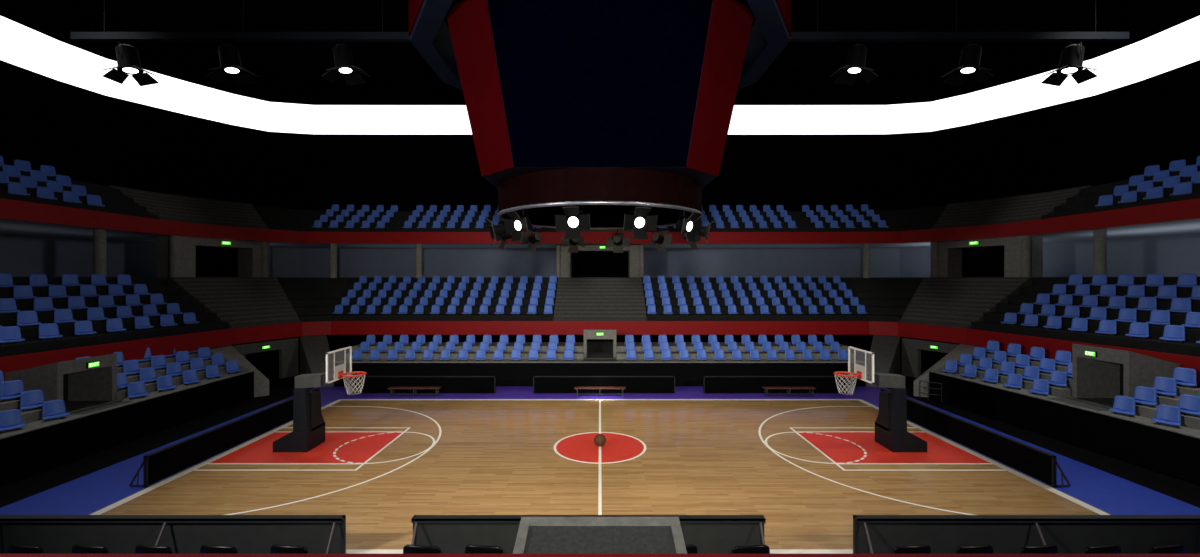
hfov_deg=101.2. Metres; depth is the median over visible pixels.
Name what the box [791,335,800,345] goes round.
seat
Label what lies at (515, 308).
seat
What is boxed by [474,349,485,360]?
seat
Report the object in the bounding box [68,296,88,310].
seat
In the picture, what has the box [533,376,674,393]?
advertising board
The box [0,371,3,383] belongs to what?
seat
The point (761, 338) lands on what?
seat
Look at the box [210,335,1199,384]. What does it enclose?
soffit
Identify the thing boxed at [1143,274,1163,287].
seat
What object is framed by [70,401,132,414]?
ledge
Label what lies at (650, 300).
seat
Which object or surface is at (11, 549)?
chair
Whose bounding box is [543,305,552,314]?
seat
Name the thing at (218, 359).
seat
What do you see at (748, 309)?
seat
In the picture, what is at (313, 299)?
terrace
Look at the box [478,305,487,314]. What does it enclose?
seat
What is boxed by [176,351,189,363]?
seat
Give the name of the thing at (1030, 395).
trim
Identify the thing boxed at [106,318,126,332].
seat
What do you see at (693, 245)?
spotlight
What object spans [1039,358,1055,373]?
seat
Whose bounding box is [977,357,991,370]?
seat
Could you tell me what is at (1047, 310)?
seat
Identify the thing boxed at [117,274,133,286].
seat
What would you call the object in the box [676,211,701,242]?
spotlight
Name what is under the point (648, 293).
seat
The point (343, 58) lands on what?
spotlight
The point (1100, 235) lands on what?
pillar
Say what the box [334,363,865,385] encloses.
wall
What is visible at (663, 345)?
seat
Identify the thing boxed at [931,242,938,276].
pillar
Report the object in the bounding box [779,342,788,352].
seat
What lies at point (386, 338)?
seat
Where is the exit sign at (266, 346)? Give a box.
[261,345,269,349]
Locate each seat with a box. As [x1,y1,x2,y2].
[0,156,3,166]
[0,171,8,184]
[0,273,14,287]
[0,298,19,314]
[0,326,24,344]
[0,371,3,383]
[0,380,23,401]
[0,409,26,432]
[2,165,20,177]
[7,182,29,195]
[13,285,35,300]
[14,159,30,171]
[17,311,41,327]
[20,175,37,188]
[20,390,44,411]
[29,274,49,287]
[30,170,46,182]
[33,297,55,312]
[36,186,56,199]
[38,323,62,339]
[40,165,55,176]
[42,399,69,420]
[47,180,62,192]
[48,285,68,298]
[54,309,75,324]
[56,175,71,186]
[62,274,81,287]
[63,191,81,203]
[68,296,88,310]
[71,185,86,196]
[74,320,96,336]
[80,284,99,297]
[87,194,104,206]
[87,307,107,321]
[91,274,108,286]
[98,295,116,308]
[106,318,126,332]
[108,284,125,296]
[113,352,123,366]
[116,305,134,318]
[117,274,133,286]
[117,373,127,388]
[123,359,139,375]
[125,294,142,306]
[128,381,149,399]
[134,284,150,295]
[135,316,152,329]
[138,348,150,362]
[139,367,156,382]
[143,304,159,316]
[150,293,166,305]
[151,355,166,369]
[157,375,176,391]
[160,314,176,327]
[165,348,175,357]
[166,362,182,376]
[167,303,182,314]
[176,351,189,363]
[183,312,198,324]
[183,369,200,384]
[190,358,205,370]
[198,347,210,359]
[206,364,222,378]
[211,354,225,365]
[226,360,241,373]
[332,305,342,314]
[339,297,349,306]
[348,305,358,314]
[352,349,361,360]
[355,297,364,306]
[360,342,368,352]
[364,305,374,314]
[366,335,374,345]
[368,349,379,360]
[371,297,380,306]
[377,342,385,352]
[381,305,390,314]
[383,335,391,345]
[385,349,396,360]
[386,297,396,306]
[394,342,403,352]
[397,305,406,314]
[399,335,408,345]
[402,297,411,306]
[403,349,414,360]
[411,342,420,352]
[413,305,423,314]
[416,335,424,345]
[418,297,427,306]
[421,349,432,360]
[428,342,437,352]
[429,305,439,314]
[433,335,441,345]
[434,297,443,306]
[439,349,449,360]
[445,342,454,352]
[446,305,455,314]
[449,335,457,345]
[450,297,458,306]
[456,349,467,360]
[462,305,471,314]
[462,342,471,352]
[465,297,474,306]
[466,335,474,345]
[469,290,477,298]
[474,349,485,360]
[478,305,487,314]
[480,342,488,352]
[481,297,490,306]
[483,335,491,345]
[484,290,493,298]
[492,349,502,360]
[494,305,503,314]
[497,297,506,306]
[497,342,505,352]
[499,335,508,345]
[500,290,508,298]
[510,349,520,360]
[511,305,519,314]
[513,297,521,306]
[514,342,522,352]
[515,290,523,298]
[516,335,524,345]
[527,305,536,314]
[527,349,538,360]
[529,297,537,306]
[530,290,539,298]
[531,342,540,352]
[533,335,541,345]
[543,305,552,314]
[545,297,553,306]
[545,349,555,360]
[546,290,554,298]
[548,342,557,351]
[549,335,558,344]
[563,349,573,360]
[564,342,574,352]
[566,335,575,343]
[624,335,633,343]
[625,342,635,352]
[626,349,636,360]
[641,335,650,344]
[642,342,651,351]
[644,349,654,360]
[645,290,653,298]
[646,297,654,306]
[647,305,656,314]
[658,335,666,345]
[659,342,668,352]
[660,290,669,298]
[661,349,672,360]
[662,297,670,306]
[663,305,672,314]
[675,335,683,345]
[676,290,684,298]
[677,342,685,352]
[678,297,686,306]
[679,349,689,360]
[680,305,688,314]
[691,290,699,298]
[691,335,700,345]
[693,297,702,306]
[694,342,702,352]
[696,305,705,314]
[697,349,707,360]
[706,290,715,298]
[708,335,716,345]
[709,297,718,306]
[711,342,719,352]
[712,305,721,314]
[714,349,725,360]
[725,297,734,306]
[725,335,733,345]
[728,305,737,314]
[728,342,737,352]
[732,349,743,360]
[741,297,749,306]
[742,335,750,345]
[744,305,753,314]
[745,342,754,352]
[750,349,760,360]
[756,297,765,306]
[758,335,766,345]
[760,305,770,314]
[762,342,771,352]
[767,349,778,360]
[772,297,781,306]
[775,335,783,345]
[776,305,786,314]
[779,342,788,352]
[785,349,796,360]
[788,297,797,306]
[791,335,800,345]
[793,305,802,314]
[796,342,805,352]
[803,297,813,306]
[803,349,814,360]
[808,335,816,345]
[809,305,818,314]
[814,342,822,352]
[819,297,828,306]
[820,349,831,360]
[825,305,835,314]
[825,335,833,345]
[831,342,839,352]
[835,297,844,306]
[838,349,847,360]
[841,305,851,314]
[850,297,860,306]
[857,305,867,314]
[941,360,956,373]
[957,354,971,365]
[960,364,976,378]
[972,347,985,359]
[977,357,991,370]
[980,368,997,383]
[986,341,998,352]
[992,350,1006,363]
[998,361,1014,374]
[1001,312,1016,324]
[1003,373,1021,389]
[1007,343,1020,356]
[1015,354,1029,367]
[1017,303,1032,314]
[1021,314,1037,327]
[1022,365,1039,380]
[1028,378,1048,395]
[1030,347,1044,360]
[1033,293,1049,305]
[1038,304,1055,316]
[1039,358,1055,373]
[1043,316,1061,329]
[1049,284,1065,295]
[1049,370,1066,387]
[1055,294,1072,306]
[1055,350,1071,365]
[1061,305,1079,318]
[1066,274,1082,286]
[1066,362,1071,377]
[1068,318,1087,332]
[1072,284,1089,296]
[1079,295,1097,307]
[1086,307,1106,320]
[1089,274,1106,286]
[1095,194,1112,206]
[1095,320,1116,335]
[1097,284,1115,297]
[1105,296,1125,309]
[1109,395,1135,416]
[1113,185,1128,196]
[1115,274,1133,286]
[1115,308,1136,322]
[1118,191,1136,203]
[1124,285,1144,298]
[1125,322,1148,338]
[1128,175,1143,186]
[1134,297,1156,311]
[1134,386,1156,406]
[1137,180,1152,192]
[1143,186,1163,199]
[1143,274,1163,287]
[1144,165,1159,176]
[1146,310,1169,325]
[1151,404,1180,427]
[1153,170,1169,182]
[1153,377,1176,397]
[1154,285,1176,299]
[1159,325,1184,342]
[1162,175,1179,188]
[1167,298,1191,313]
[1169,159,1185,171]
[1170,182,1192,195]
[1173,367,1196,387]
[1175,273,1196,287]
[1178,394,1199,416]
[1179,165,1197,177]
[1181,312,1199,328]
[1188,285,1199,300]
[1191,171,1199,184]
[1196,156,1199,166]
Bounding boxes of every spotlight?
[103,40,158,85]
[206,40,258,85]
[322,40,370,85]
[485,216,505,245]
[496,233,513,248]
[504,210,530,241]
[521,227,540,250]
[555,206,589,238]
[561,236,584,252]
[607,230,629,252]
[623,207,657,239]
[651,228,672,251]
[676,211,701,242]
[681,231,701,249]
[695,218,714,245]
[829,40,877,85]
[941,40,993,85]
[1041,40,1096,85]
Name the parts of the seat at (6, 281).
backrest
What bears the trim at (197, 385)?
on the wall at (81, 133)
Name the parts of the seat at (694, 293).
backrest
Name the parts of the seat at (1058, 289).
backrest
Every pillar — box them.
[93,229,105,276]
[169,235,178,276]
[261,242,268,276]
[330,243,336,277]
[415,244,421,277]
[556,244,559,276]
[640,244,643,276]
[863,243,869,277]
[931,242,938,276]
[1021,235,1030,276]
[1094,229,1106,274]
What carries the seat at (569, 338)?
on the terrace at (579, 346)
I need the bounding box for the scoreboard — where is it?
[409,0,790,228]
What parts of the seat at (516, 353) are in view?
backrest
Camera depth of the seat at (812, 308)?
35.74 m
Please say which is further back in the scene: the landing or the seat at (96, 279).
the seat at (96, 279)
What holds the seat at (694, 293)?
on the terrace at (886, 299)
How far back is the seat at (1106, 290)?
25.32 m
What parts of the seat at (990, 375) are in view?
backrest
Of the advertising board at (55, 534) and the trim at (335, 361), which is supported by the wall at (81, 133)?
the trim at (335, 361)
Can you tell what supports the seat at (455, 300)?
on the terrace at (313, 299)
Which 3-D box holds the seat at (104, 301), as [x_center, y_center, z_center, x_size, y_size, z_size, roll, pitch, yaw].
[-25.108,1.190,25.098,0.368,0.690,0.711,0,0,26]
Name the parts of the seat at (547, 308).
backrest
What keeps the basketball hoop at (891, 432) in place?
on the court
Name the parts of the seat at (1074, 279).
backrest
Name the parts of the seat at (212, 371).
backrest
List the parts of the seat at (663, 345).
backrest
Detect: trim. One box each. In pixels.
[0,371,253,438]
[335,361,864,362]
[930,371,1199,438]
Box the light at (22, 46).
[0,16,1199,133]
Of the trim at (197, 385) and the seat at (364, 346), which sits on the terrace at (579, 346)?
the seat at (364, 346)
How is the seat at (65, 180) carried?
on the terrace at (111, 198)
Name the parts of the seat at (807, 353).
backrest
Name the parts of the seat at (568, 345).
backrest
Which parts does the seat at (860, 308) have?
backrest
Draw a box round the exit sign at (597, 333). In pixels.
[596,332,603,335]
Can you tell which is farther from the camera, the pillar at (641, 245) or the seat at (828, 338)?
the pillar at (641, 245)
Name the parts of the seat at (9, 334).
backrest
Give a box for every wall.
[0,0,1199,358]
[0,372,253,484]
[210,345,268,397]
[300,335,333,387]
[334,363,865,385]
[866,335,899,387]
[914,344,985,396]
[929,371,1199,483]
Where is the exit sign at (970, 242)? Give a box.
[969,241,978,244]
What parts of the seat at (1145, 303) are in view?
backrest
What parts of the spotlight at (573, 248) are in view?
barn door, barn door, barn door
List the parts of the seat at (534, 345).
backrest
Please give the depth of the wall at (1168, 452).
19.45 m
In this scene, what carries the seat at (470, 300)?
on the terrace at (313, 299)
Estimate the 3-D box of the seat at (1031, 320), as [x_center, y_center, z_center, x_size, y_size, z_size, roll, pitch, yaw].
[23.172,2.270,26.528,0.368,0.690,0.711,0,0,-26]
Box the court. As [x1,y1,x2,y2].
[0,348,1199,553]
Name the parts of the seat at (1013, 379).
backrest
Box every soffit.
[0,218,1199,247]
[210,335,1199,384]
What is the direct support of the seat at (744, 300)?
on the terrace at (886, 299)
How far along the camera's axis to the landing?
20.45 m
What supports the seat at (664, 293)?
on the terrace at (886, 299)
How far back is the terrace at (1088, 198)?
27.70 m
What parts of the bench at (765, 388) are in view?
seat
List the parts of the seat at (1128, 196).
backrest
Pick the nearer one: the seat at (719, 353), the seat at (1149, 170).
the seat at (1149, 170)
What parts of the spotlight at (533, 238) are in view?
barn door, barn door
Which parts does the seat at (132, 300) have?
backrest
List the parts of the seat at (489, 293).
backrest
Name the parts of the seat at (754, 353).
backrest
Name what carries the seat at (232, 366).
on the terrace at (151, 387)
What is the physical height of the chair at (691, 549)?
0.984 m
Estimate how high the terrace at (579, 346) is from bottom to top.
2.180 m
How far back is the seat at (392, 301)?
36.66 m
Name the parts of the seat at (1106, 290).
backrest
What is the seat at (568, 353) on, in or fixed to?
on the terrace at (579, 346)
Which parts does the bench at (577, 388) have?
seat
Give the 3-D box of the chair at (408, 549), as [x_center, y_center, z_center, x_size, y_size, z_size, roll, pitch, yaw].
[-3.774,6.167,10.709,0.839,0.984,0.602,0,0,6]
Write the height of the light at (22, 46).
2.780 m
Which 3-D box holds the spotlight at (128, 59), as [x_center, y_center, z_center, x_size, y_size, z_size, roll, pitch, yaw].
[-18.525,-8.624,19.500,1.557,1.581,1.581,0,0,0]
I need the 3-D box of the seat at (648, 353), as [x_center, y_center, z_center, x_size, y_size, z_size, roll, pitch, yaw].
[3.098,4.850,31.214,0.711,0.690,0.368,0,0,0]
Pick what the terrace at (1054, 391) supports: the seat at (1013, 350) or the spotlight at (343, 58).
the seat at (1013, 350)
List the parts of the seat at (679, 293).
backrest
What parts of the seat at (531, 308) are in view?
backrest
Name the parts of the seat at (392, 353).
backrest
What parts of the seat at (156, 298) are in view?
backrest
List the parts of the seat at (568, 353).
backrest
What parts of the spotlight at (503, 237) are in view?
barn door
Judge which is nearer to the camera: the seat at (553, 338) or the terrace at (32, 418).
the terrace at (32, 418)
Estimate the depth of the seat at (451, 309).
35.74 m
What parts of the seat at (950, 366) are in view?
backrest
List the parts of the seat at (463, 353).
backrest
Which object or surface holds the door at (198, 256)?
in the wall at (81, 133)
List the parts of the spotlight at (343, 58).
barn door, barn door, barn door, barn door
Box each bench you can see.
[388,387,441,396]
[574,387,625,396]
[762,387,815,396]
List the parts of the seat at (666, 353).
backrest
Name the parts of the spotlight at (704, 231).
barn door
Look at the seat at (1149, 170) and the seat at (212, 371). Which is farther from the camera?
the seat at (1149, 170)
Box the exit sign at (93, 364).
[86,361,99,368]
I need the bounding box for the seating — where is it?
[312,204,887,298]
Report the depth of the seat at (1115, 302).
24.06 m
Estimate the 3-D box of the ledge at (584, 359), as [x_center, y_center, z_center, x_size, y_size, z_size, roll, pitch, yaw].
[0.000,5.940,32.560,2.120,1.430,4.080,0,0,0]
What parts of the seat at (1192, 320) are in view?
backrest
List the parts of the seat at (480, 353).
backrest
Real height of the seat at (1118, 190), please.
0.690 m
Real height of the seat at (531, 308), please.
0.690 m
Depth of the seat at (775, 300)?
36.66 m
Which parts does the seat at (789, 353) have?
backrest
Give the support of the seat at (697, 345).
on the terrace at (620, 346)
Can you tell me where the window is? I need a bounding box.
[0,233,1199,276]
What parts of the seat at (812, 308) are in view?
backrest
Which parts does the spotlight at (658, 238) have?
barn door, barn door, barn door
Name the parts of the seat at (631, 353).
backrest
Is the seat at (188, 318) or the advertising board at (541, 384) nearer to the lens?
the seat at (188, 318)
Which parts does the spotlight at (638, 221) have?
barn door, barn door, barn door, barn door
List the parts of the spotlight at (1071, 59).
barn door, barn door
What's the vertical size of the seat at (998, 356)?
0.690 m
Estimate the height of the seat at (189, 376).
0.690 m
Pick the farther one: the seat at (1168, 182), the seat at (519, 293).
the seat at (519, 293)
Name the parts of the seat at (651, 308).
backrest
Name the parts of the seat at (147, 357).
backrest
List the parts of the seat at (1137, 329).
backrest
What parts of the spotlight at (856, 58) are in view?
barn door, barn door, barn door, barn door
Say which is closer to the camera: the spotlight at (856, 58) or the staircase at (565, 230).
the spotlight at (856, 58)
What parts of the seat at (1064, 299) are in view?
backrest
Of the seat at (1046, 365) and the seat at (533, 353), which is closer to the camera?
the seat at (1046, 365)
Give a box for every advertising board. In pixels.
[0,515,345,553]
[129,388,319,487]
[352,376,495,393]
[411,515,765,553]
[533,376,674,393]
[703,376,847,393]
[853,515,1199,553]
[880,388,1070,487]
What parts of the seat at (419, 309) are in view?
backrest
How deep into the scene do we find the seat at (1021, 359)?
24.57 m
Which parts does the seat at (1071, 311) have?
backrest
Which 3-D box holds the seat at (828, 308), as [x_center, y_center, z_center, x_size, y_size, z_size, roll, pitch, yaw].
[16.598,2.270,35.664,0.711,0.690,0.368,0,0,0]
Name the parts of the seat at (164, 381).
backrest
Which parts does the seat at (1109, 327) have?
backrest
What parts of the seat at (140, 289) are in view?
backrest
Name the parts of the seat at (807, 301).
backrest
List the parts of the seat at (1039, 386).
backrest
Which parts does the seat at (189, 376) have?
backrest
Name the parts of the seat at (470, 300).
backrest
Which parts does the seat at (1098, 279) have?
backrest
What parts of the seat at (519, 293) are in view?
backrest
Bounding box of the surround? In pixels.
[0,386,1199,514]
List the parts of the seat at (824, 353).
backrest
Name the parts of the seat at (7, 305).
backrest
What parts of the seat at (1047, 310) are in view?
backrest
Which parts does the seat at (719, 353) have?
backrest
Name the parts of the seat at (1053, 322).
backrest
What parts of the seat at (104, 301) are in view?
backrest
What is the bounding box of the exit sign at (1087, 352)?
[1085,350,1096,356]
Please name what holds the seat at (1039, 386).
on the terrace at (1054, 391)
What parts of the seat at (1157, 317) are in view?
backrest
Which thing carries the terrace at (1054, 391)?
on the court
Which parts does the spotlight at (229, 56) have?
barn door, barn door, barn door, barn door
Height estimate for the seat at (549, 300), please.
0.690 m
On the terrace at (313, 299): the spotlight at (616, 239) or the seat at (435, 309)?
the seat at (435, 309)
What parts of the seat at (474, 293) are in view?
backrest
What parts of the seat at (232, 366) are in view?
backrest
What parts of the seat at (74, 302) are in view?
backrest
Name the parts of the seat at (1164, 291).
backrest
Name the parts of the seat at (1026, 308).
backrest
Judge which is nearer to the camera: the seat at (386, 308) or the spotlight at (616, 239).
the spotlight at (616, 239)
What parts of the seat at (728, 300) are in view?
backrest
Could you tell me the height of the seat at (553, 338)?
0.690 m
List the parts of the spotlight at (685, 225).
barn door, barn door, barn door, barn door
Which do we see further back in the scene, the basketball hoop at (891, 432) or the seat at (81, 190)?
the seat at (81, 190)
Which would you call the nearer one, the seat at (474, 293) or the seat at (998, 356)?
the seat at (998, 356)
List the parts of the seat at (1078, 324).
backrest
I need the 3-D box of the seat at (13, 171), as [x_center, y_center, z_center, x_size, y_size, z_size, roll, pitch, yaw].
[-29.547,-5.360,24.778,0.368,0.690,0.711,0,0,26]
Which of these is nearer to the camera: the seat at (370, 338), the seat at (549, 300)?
the seat at (370, 338)
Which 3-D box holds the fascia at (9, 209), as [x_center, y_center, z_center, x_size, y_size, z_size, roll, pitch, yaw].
[0.000,-3.185,22.320,54.680,0.900,32.640,0,0,0]
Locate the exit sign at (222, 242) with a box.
[221,241,230,244]
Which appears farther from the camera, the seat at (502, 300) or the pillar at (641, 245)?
the pillar at (641, 245)
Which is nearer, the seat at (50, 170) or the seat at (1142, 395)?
the seat at (1142, 395)
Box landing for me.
[1048,398,1108,410]
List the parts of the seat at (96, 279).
backrest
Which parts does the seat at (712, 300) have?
backrest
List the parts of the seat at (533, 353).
backrest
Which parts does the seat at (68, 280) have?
backrest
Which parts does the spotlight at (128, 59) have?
barn door, barn door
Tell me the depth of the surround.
16.41 m
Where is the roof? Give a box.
[513,517,686,553]
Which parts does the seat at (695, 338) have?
backrest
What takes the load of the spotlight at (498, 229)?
hanging from the scoreboard
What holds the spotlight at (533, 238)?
hanging from the scoreboard
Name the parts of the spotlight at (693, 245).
barn door, barn door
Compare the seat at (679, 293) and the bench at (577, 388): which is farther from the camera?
the seat at (679, 293)
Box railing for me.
[919,380,941,401]
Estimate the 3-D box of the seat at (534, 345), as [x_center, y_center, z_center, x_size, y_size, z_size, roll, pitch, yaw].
[-4.216,4.490,32.184,0.711,0.690,0.368,0,0,0]
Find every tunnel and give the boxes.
[5,353,123,413]
[1066,343,1179,408]
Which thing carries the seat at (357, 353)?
on the terrace at (579, 346)
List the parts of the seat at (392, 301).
backrest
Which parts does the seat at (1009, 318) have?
backrest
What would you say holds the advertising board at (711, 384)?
on the surround
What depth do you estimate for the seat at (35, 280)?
23.79 m
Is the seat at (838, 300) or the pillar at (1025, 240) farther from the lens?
the seat at (838, 300)
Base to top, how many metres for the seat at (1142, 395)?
0.690 m
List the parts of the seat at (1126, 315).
backrest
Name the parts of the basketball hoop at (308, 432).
post, arm, plate, arm mount, backboard frame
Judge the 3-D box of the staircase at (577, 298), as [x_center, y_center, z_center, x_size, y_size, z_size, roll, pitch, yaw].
[0.000,1.940,37.575,6.660,4.050,5.250,0,0,0]
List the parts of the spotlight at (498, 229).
barn door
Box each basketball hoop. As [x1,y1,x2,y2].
[273,346,365,451]
[834,346,926,451]
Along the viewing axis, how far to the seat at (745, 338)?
33.12 m
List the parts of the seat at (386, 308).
backrest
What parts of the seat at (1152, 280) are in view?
backrest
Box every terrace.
[0,167,158,218]
[0,277,228,356]
[0,398,79,435]
[115,353,242,400]
[253,205,557,231]
[277,277,557,321]
[341,342,583,360]
[616,342,858,360]
[642,277,922,321]
[643,205,946,231]
[938,353,1071,398]
[971,277,1199,356]
[1041,167,1199,218]
[1100,385,1199,435]
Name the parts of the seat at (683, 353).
backrest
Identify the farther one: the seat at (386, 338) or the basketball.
the seat at (386, 338)
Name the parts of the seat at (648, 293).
backrest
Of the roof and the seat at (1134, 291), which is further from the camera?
the seat at (1134, 291)
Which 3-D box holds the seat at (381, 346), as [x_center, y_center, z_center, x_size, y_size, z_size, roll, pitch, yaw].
[-14.278,4.490,32.184,0.711,0.690,0.368,0,0,0]
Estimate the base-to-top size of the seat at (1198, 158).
0.690 m
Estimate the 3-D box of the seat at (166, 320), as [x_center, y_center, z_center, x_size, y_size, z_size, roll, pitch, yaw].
[-23.178,2.270,26.438,0.368,0.690,0.711,0,0,26]
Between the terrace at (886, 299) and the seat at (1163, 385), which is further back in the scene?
the terrace at (886, 299)
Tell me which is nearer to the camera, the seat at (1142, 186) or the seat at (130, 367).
the seat at (130, 367)
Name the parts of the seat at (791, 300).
backrest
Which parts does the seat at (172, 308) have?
backrest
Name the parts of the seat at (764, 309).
backrest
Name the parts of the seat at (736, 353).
backrest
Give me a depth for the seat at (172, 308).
27.82 m
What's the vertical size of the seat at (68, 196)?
0.690 m
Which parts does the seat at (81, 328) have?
backrest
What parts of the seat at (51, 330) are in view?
backrest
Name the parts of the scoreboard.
ring panel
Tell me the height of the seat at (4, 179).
0.690 m
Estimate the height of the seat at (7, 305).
0.690 m
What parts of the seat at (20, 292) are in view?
backrest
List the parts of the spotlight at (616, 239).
barn door, barn door, barn door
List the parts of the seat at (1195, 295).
backrest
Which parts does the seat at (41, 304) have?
backrest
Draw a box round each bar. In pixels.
[71,0,410,41]
[789,0,1128,41]
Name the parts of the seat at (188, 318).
backrest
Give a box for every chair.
[7,544,42,553]
[72,544,108,553]
[135,544,171,553]
[200,544,236,553]
[270,544,307,553]
[403,544,440,553]
[465,544,502,553]
[685,544,696,553]
[732,544,769,553]
[893,544,930,553]
[956,544,992,553]
[1021,544,1057,553]
[1085,544,1120,553]
[1149,544,1184,553]
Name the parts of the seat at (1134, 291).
backrest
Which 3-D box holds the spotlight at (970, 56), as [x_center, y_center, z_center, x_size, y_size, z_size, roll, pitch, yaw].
[14.510,-8.624,19.500,1.557,1.581,1.581,0,0,0]
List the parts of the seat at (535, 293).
backrest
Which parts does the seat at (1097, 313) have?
backrest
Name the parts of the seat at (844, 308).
backrest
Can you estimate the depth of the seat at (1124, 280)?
25.32 m
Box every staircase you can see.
[108,185,267,228]
[168,277,300,328]
[553,277,646,320]
[558,229,632,231]
[899,277,1031,328]
[932,185,1091,228]
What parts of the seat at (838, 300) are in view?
backrest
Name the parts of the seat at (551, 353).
backrest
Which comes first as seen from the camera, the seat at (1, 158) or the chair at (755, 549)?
the chair at (755, 549)
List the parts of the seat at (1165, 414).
backrest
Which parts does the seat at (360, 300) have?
backrest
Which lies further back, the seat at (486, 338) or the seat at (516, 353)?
the seat at (486, 338)
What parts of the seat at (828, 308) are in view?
backrest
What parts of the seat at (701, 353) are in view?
backrest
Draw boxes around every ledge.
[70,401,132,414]
[583,359,616,360]
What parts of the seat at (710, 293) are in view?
backrest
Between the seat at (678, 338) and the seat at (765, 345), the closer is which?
the seat at (765, 345)
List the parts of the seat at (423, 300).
backrest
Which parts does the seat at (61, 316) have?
backrest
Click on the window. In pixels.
(20, 255)
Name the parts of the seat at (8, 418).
backrest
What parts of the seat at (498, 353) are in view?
backrest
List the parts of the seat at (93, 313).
backrest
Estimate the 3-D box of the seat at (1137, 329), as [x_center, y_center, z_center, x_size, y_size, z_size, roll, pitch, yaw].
[23.507,2.270,21.528,0.368,0.690,0.711,0,0,-26]
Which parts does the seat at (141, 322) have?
backrest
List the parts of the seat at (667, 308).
backrest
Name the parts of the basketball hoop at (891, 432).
backboard frame, arm mount, plate, arm, post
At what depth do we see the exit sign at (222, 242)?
34.45 m
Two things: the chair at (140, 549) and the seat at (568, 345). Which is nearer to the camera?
the chair at (140, 549)
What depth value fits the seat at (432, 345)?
32.27 m
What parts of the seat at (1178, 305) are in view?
backrest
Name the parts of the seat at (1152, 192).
backrest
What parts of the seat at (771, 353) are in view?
backrest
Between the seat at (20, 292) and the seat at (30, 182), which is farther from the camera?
the seat at (30, 182)
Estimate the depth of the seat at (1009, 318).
27.81 m
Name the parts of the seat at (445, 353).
backrest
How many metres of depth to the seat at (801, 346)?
32.27 m
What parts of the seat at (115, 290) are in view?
backrest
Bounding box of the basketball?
[594,434,605,446]
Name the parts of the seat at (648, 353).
backrest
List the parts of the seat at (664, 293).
backrest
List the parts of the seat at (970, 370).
backrest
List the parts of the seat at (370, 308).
backrest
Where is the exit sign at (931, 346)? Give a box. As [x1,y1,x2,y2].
[930,345,938,349]
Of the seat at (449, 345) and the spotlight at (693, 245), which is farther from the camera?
the seat at (449, 345)
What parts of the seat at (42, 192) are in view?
backrest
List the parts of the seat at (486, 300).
backrest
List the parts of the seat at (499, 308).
backrest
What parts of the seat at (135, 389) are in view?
backrest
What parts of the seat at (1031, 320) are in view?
backrest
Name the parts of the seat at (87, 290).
backrest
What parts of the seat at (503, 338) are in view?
backrest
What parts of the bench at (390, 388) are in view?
seat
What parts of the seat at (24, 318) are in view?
backrest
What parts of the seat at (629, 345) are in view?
backrest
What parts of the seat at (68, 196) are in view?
backrest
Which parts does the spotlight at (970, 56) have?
barn door, barn door, barn door, barn door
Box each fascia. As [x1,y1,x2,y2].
[0,198,1199,243]
[0,321,1199,382]
[0,554,1199,556]
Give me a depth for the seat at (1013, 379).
23.31 m
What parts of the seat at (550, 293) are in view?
backrest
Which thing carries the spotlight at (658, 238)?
hanging from the scoreboard
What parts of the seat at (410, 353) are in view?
backrest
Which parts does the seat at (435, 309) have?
backrest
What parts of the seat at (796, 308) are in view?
backrest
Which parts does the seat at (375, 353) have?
backrest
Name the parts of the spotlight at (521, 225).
barn door, barn door, barn door, barn door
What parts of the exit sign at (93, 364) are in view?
lit panel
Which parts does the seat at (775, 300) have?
backrest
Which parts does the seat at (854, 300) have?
backrest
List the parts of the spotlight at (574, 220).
barn door, barn door, barn door, barn door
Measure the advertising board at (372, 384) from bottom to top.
1.000 m
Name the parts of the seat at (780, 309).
backrest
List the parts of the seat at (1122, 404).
backrest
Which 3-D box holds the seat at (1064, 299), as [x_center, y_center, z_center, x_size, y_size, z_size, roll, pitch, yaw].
[25.012,1.190,26.528,0.368,0.690,0.711,0,0,-26]
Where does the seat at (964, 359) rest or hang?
on the terrace at (1054, 391)
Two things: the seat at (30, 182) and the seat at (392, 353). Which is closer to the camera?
the seat at (30, 182)
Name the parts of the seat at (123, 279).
backrest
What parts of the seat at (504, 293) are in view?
backrest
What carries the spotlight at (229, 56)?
hanging from the bar at (104, 36)
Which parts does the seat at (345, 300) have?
backrest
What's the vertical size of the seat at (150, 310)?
0.690 m
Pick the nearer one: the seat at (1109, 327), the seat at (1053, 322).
the seat at (1109, 327)
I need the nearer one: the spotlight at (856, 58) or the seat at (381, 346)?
the spotlight at (856, 58)
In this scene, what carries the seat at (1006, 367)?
on the terrace at (1054, 391)
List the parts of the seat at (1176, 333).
backrest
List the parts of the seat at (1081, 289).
backrest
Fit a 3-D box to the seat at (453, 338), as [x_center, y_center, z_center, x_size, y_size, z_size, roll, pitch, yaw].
[-9.806,4.130,33.034,0.711,0.690,0.368,0,0,0]
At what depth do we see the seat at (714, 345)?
32.27 m
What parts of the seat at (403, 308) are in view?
backrest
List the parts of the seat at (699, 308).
backrest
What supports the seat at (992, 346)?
on the terrace at (1054, 391)
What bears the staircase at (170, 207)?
on the soffit at (9, 226)
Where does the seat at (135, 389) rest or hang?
on the terrace at (151, 387)
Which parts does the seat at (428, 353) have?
backrest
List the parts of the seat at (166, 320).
backrest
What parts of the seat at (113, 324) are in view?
backrest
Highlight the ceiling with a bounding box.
[74,0,1125,70]
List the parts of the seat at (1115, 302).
backrest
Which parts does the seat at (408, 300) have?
backrest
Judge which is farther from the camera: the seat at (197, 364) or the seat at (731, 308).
the seat at (731, 308)
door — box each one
[157,235,260,276]
[233,338,297,378]
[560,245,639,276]
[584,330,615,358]
[902,338,957,377]
[939,235,1042,276]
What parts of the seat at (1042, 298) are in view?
backrest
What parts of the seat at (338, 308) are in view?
backrest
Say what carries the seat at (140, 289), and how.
on the terrace at (32, 343)
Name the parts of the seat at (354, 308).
backrest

